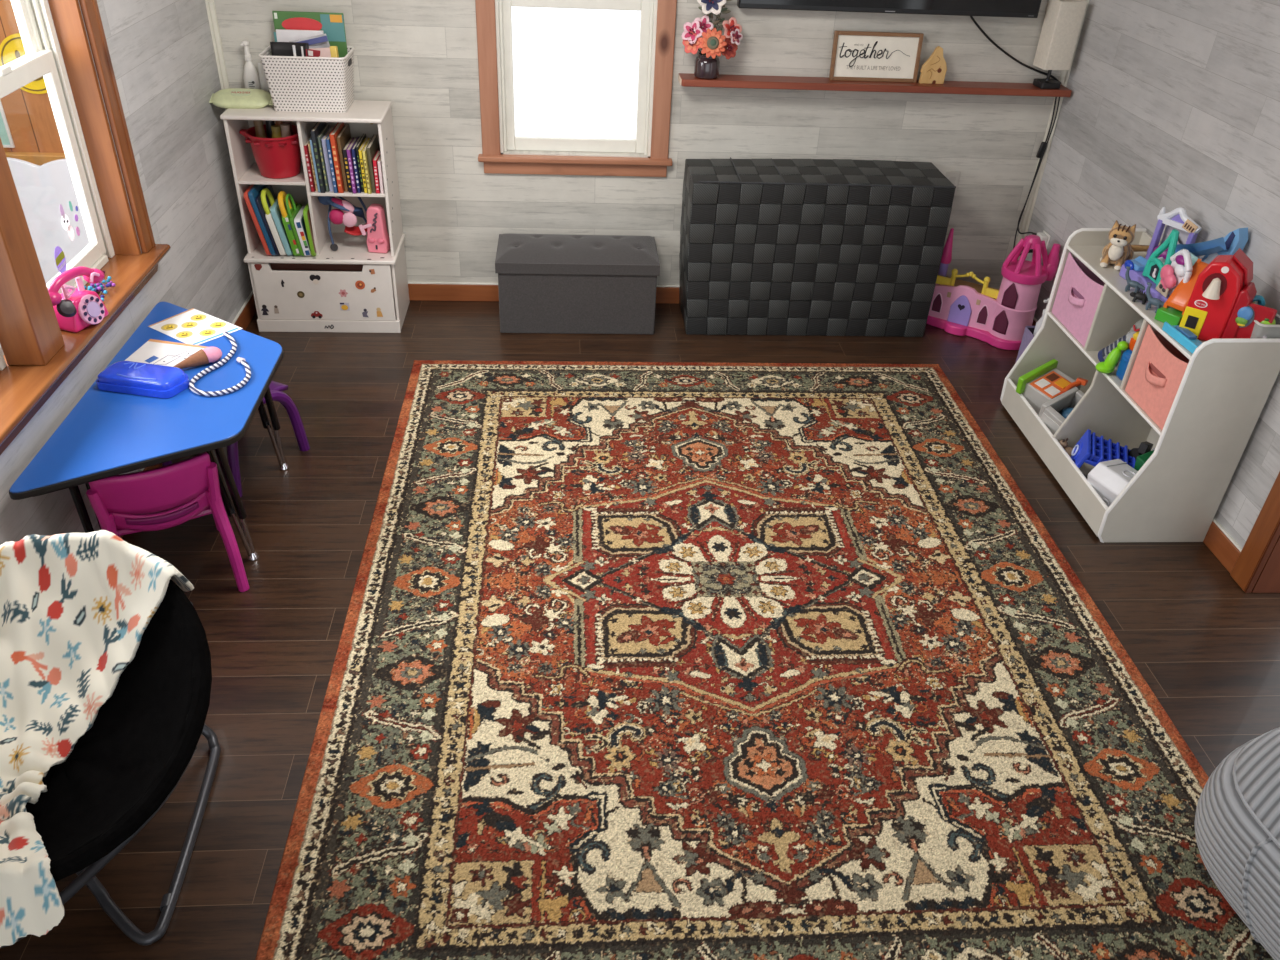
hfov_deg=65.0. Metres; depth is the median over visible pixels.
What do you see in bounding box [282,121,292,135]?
bottle
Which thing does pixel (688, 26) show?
flower
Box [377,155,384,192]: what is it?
picture book
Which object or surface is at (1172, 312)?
ramp
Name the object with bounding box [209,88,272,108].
packet
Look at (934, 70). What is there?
wooden house
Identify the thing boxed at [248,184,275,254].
book
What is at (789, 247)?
storage box
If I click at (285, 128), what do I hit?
bottle
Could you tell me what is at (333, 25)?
picture
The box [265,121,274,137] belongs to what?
bottle
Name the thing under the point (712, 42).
gerbera
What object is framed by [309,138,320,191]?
picture book
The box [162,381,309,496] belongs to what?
chair
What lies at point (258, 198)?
book
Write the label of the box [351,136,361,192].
picture book
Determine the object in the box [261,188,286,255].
book
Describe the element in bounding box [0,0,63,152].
wall
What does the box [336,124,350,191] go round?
picture book
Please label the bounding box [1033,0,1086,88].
table lamp
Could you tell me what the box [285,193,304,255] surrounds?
book
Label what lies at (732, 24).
flower
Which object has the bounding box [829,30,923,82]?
framed sign
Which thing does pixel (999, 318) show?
castle
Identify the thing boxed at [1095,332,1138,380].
toy
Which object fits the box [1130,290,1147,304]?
dinosaur
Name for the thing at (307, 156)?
picture book
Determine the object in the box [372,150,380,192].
picture book
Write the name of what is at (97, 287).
necklace
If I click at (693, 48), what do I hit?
flower
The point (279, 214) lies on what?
picture
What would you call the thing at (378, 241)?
toy
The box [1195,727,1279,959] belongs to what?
pouf
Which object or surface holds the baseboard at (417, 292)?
attached to the wall at (419, 56)
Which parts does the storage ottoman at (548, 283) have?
lid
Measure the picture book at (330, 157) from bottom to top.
0.230 m
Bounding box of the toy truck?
[1128,441,1154,461]
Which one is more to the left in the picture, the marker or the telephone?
the telephone
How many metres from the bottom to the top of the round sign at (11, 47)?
0.310 m
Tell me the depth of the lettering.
4.52 m
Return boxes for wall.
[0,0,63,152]
[0,0,252,544]
[214,0,1061,288]
[1022,0,1279,548]
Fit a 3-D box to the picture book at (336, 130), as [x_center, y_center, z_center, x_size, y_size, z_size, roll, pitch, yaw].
[-1.319,-1.426,4.432,0.022,0.250,0.221,-2,34,-3]
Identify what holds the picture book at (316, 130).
on the bookcase at (351, 288)
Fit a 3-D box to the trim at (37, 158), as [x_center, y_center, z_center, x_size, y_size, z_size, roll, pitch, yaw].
[-3.591,-1.819,5.680,3.020,0.060,0.060,0,34,-4]
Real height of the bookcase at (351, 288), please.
0.973 m
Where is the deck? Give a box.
[306,49,319,56]
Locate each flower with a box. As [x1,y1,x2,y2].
[681,20,705,54]
[682,31,703,54]
[693,15,713,32]
[697,0,725,21]
[721,38,737,59]
[723,17,741,40]
[730,29,742,44]
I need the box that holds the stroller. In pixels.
[318,196,371,250]
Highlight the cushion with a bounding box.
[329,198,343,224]
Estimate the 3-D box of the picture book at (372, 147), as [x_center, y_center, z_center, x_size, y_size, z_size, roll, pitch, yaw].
[-1.178,-1.407,4.464,0.017,0.195,0.210,-1,34,-3]
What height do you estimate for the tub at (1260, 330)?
0.114 m
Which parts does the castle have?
spire post, door, crown balustrade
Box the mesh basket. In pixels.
[258,45,353,112]
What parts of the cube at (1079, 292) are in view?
handle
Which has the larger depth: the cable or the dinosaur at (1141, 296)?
the cable
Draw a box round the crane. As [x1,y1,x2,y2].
[1059,377,1087,394]
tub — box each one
[239,123,300,178]
[1251,313,1279,337]
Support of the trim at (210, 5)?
attached to the wall at (419, 56)
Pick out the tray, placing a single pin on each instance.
(1185, 337)
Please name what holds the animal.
on the organizer
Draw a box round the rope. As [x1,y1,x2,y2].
[189,331,250,395]
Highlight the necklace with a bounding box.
[84,276,115,300]
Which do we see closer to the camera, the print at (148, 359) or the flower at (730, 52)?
the print at (148, 359)
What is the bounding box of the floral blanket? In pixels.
[0,530,193,946]
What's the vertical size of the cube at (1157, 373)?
0.261 m
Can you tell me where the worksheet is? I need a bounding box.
[125,339,206,366]
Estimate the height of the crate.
0.121 m
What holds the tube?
on the bookcase at (351, 288)
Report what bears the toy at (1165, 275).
on the organizer
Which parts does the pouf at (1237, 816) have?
panel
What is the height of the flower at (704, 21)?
0.179 m
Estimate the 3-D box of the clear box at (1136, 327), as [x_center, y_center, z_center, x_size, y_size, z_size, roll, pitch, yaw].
[1.863,-0.483,3.670,0.180,0.205,0.180,-3,35,-9]
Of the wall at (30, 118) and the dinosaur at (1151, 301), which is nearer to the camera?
the dinosaur at (1151, 301)
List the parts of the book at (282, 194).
handle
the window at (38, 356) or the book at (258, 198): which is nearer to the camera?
the window at (38, 356)
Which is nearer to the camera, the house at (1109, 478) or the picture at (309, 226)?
the house at (1109, 478)
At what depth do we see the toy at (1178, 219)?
3.68 m
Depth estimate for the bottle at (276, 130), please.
4.33 m
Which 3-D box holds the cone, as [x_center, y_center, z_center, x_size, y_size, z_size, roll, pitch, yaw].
[-1.435,-0.394,3.258,0.159,0.051,0.060,-25,43,-34]
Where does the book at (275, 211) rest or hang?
on the bookcase at (351, 288)
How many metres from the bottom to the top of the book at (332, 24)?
0.352 m
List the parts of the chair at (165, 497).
leg, backrest, leg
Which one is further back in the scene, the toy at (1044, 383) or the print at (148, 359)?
the toy at (1044, 383)
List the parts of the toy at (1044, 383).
orange panel, yellow door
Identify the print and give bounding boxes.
[0,100,14,147]
[145,356,157,362]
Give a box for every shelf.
[678,73,1071,96]
[1049,312,1161,431]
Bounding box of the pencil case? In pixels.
[96,361,188,397]
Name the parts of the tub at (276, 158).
scalloped trim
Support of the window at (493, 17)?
in the wall at (419, 56)
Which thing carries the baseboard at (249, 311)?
attached to the wall at (162, 55)
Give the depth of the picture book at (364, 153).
4.37 m
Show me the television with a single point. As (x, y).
(989, 8)
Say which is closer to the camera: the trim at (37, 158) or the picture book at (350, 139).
the picture book at (350, 139)
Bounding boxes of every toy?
[366,203,389,252]
[1016,359,1080,414]
[1095,332,1138,380]
[1119,229,1204,301]
[1145,207,1201,259]
[1165,228,1247,263]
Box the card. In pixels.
[148,308,242,344]
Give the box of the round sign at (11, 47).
[0,33,47,93]
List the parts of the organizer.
panel, panel, panel, aqua toy handle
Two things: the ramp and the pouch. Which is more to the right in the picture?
the ramp
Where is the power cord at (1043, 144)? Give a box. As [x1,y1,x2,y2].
[1017,97,1056,234]
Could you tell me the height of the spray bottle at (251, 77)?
0.236 m
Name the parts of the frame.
blue globe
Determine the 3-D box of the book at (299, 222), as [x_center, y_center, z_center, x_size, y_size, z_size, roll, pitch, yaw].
[-1.513,-1.133,4.563,0.054,0.177,0.201,0,34,-4]
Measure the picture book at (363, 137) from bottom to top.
0.195 m
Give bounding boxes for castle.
[926,228,1060,349]
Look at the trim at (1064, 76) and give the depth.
4.84 m
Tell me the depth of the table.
3.00 m
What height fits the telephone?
0.170 m
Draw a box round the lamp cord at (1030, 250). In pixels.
[1013,97,1059,254]
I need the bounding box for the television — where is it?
[737,0,1041,17]
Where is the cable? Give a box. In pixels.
[970,16,1059,81]
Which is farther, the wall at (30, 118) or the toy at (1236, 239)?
the wall at (30, 118)
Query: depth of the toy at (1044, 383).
4.16 m
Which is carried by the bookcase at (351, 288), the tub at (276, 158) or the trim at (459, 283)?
the tub at (276, 158)
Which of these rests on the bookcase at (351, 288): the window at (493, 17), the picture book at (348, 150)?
the picture book at (348, 150)
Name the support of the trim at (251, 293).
attached to the wall at (162, 55)
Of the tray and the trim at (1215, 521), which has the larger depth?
the trim at (1215, 521)
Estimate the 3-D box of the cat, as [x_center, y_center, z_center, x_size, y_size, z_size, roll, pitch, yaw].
[1.848,-0.911,3.821,0.248,0.170,0.145,-16,39,-26]
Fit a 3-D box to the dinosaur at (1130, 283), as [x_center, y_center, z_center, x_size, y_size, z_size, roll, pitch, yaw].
[1.781,-0.707,3.590,0.030,0.086,0.117,-25,43,-35]
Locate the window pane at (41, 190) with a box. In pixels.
[0,157,89,347]
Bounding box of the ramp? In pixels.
[1154,259,1207,324]
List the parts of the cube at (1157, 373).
handle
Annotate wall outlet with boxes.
[1037,230,1050,257]
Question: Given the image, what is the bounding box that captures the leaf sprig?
[698,0,731,31]
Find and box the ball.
[1260,318,1275,324]
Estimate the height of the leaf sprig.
0.342 m
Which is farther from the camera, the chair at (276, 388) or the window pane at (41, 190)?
the window pane at (41, 190)
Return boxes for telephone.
[47,266,108,331]
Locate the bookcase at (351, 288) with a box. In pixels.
[220,100,409,332]
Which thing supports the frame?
on the organizer
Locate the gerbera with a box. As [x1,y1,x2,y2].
[698,28,726,58]
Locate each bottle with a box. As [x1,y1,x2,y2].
[240,40,260,88]
[253,120,266,137]
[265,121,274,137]
[271,125,281,137]
[280,124,290,136]
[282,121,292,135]
[1033,298,1048,335]
[1098,331,1138,361]
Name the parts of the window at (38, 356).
frame, sash, mullion post, sash, frame, sill, casing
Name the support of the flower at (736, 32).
in the flower vase
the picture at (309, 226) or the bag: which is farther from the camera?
the picture at (309, 226)
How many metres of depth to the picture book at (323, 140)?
4.36 m
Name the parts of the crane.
arm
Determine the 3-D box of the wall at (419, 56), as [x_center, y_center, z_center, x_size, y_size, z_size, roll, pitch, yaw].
[0.064,-1.963,4.519,4.100,2.450,0.140,0,34,-4]
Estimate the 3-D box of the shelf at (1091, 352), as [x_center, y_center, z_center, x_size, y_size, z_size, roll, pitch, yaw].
[1.863,-0.420,3.773,0.290,0.014,0.960,0,34,-4]
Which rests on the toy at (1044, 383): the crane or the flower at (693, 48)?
the crane
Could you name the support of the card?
on the table
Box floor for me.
[0,300,1279,959]
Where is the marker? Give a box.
[292,45,295,55]
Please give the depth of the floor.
3.29 m
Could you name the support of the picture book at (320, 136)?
on the bookcase at (351, 288)
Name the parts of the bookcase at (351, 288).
panel, shelf, panel, shelf, panel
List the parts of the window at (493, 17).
casing, sill, sash, casing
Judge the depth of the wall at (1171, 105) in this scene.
3.75 m
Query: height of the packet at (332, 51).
0.247 m
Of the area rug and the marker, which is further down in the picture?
the area rug
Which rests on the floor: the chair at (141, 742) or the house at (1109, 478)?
the chair at (141, 742)
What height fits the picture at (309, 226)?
0.194 m
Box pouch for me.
[270,42,308,56]
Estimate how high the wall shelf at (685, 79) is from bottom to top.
0.030 m
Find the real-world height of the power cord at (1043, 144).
0.671 m
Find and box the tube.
[258,62,269,92]
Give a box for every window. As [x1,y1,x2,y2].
[0,0,170,454]
[475,0,676,176]
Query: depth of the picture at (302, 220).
4.49 m
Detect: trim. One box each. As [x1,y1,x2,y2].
[5,152,65,165]
[138,290,252,471]
[205,0,229,110]
[408,282,679,286]
[1016,0,1088,259]
[1034,317,1241,551]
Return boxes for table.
[9,302,288,560]
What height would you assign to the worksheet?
0.003 m
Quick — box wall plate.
[946,171,960,194]
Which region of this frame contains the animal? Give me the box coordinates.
[1059,438,1074,462]
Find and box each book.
[244,184,270,254]
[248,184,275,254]
[255,185,279,255]
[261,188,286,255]
[270,198,292,255]
[272,11,347,57]
[278,191,300,255]
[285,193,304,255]
[294,206,310,255]
[303,203,315,255]
[304,138,314,191]
[308,141,317,190]
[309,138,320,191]
[310,122,325,192]
[317,124,329,191]
[321,126,334,190]
[326,129,337,192]
[329,122,344,192]
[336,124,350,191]
[342,137,353,191]
[346,137,357,193]
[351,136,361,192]
[355,134,365,191]
[358,138,368,192]
[362,138,371,193]
[366,135,379,192]
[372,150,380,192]
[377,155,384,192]
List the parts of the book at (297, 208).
handle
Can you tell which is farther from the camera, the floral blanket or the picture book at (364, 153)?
the picture book at (364, 153)
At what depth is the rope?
3.20 m
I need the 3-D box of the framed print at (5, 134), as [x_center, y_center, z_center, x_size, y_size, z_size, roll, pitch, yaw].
[-3.691,-2.058,5.536,0.340,0.440,0.014,0,34,-4]
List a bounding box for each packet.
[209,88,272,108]
[309,46,338,57]
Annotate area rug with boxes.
[255,360,1273,959]
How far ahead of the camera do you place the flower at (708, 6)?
4.28 m
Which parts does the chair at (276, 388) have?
leg, leg, seat, leg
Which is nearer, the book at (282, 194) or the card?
the card
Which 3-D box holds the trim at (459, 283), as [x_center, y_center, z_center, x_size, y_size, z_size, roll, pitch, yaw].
[0.023,-0.985,5.094,3.820,0.008,0.012,0,34,-4]
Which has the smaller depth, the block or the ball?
the ball
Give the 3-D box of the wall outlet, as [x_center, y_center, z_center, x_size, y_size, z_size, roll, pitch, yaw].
[1.935,-1.137,4.855,0.040,0.120,0.080,0,34,-4]
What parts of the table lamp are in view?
stem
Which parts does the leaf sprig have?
leafy stem, leafy stem, leafy stem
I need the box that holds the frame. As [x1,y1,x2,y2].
[1038,387,1083,434]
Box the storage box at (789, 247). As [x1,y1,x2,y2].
[679,157,955,336]
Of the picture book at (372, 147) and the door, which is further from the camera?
the picture book at (372, 147)
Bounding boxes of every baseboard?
[120,294,256,538]
[408,284,678,303]
[1032,319,1240,573]
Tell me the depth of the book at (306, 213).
4.47 m
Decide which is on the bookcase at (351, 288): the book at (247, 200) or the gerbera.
the book at (247, 200)
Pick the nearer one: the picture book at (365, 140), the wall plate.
the picture book at (365, 140)
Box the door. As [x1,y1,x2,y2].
[1230,471,1279,592]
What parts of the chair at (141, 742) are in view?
padded seat, leg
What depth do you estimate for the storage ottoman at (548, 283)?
4.70 m
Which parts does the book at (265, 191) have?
handle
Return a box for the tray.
[1162,322,1201,353]
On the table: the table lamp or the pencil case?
the pencil case
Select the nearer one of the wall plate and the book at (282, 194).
the book at (282, 194)
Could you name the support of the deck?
in the mesh basket
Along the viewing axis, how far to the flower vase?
4.42 m
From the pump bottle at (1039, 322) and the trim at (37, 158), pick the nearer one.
the pump bottle at (1039, 322)
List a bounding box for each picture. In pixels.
[276,199,291,250]
[301,217,310,251]
[307,210,315,252]
[320,14,345,41]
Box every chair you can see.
[0,579,220,947]
[86,452,248,591]
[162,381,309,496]
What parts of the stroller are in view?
frame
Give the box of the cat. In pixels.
[1100,220,1149,270]
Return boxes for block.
[1134,450,1153,470]
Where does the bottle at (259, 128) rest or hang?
in the tub at (276, 158)
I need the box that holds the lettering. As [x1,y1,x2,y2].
[370,213,377,232]
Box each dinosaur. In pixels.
[1125,266,1144,292]
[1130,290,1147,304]
[1145,282,1164,312]
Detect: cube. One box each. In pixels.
[1052,252,1104,345]
[1125,324,1188,429]
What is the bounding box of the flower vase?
[694,52,719,78]
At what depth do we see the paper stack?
4.25 m
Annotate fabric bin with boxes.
[1015,326,1034,362]
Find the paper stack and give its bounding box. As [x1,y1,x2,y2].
[274,29,323,41]
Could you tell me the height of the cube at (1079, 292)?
0.261 m
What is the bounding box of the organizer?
[1000,228,1279,542]
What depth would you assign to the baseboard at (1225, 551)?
3.52 m
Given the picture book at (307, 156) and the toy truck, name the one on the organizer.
the toy truck
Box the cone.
[173,346,221,368]
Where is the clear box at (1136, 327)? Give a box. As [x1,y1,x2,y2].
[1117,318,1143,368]
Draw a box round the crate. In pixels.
[1071,429,1135,467]
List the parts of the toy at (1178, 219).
plum seat, sign plate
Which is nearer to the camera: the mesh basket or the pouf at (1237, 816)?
the pouf at (1237, 816)
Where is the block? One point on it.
(1140, 460)
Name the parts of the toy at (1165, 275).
pink flower panel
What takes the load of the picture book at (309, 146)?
on the bookcase at (351, 288)
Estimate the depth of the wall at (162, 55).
3.80 m
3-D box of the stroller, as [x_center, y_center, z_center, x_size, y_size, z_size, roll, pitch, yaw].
[-1.325,-1.193,4.584,0.253,0.268,0.160,0,34,-4]
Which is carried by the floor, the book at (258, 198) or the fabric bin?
the fabric bin
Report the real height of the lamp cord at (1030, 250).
0.780 m
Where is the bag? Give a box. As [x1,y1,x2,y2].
[289,34,329,47]
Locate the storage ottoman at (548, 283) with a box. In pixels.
[495,234,659,333]
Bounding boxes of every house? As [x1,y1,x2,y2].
[919,46,946,83]
[1087,459,1137,506]
[1179,248,1276,340]
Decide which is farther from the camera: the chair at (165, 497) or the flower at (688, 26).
the flower at (688, 26)
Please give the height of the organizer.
0.902 m

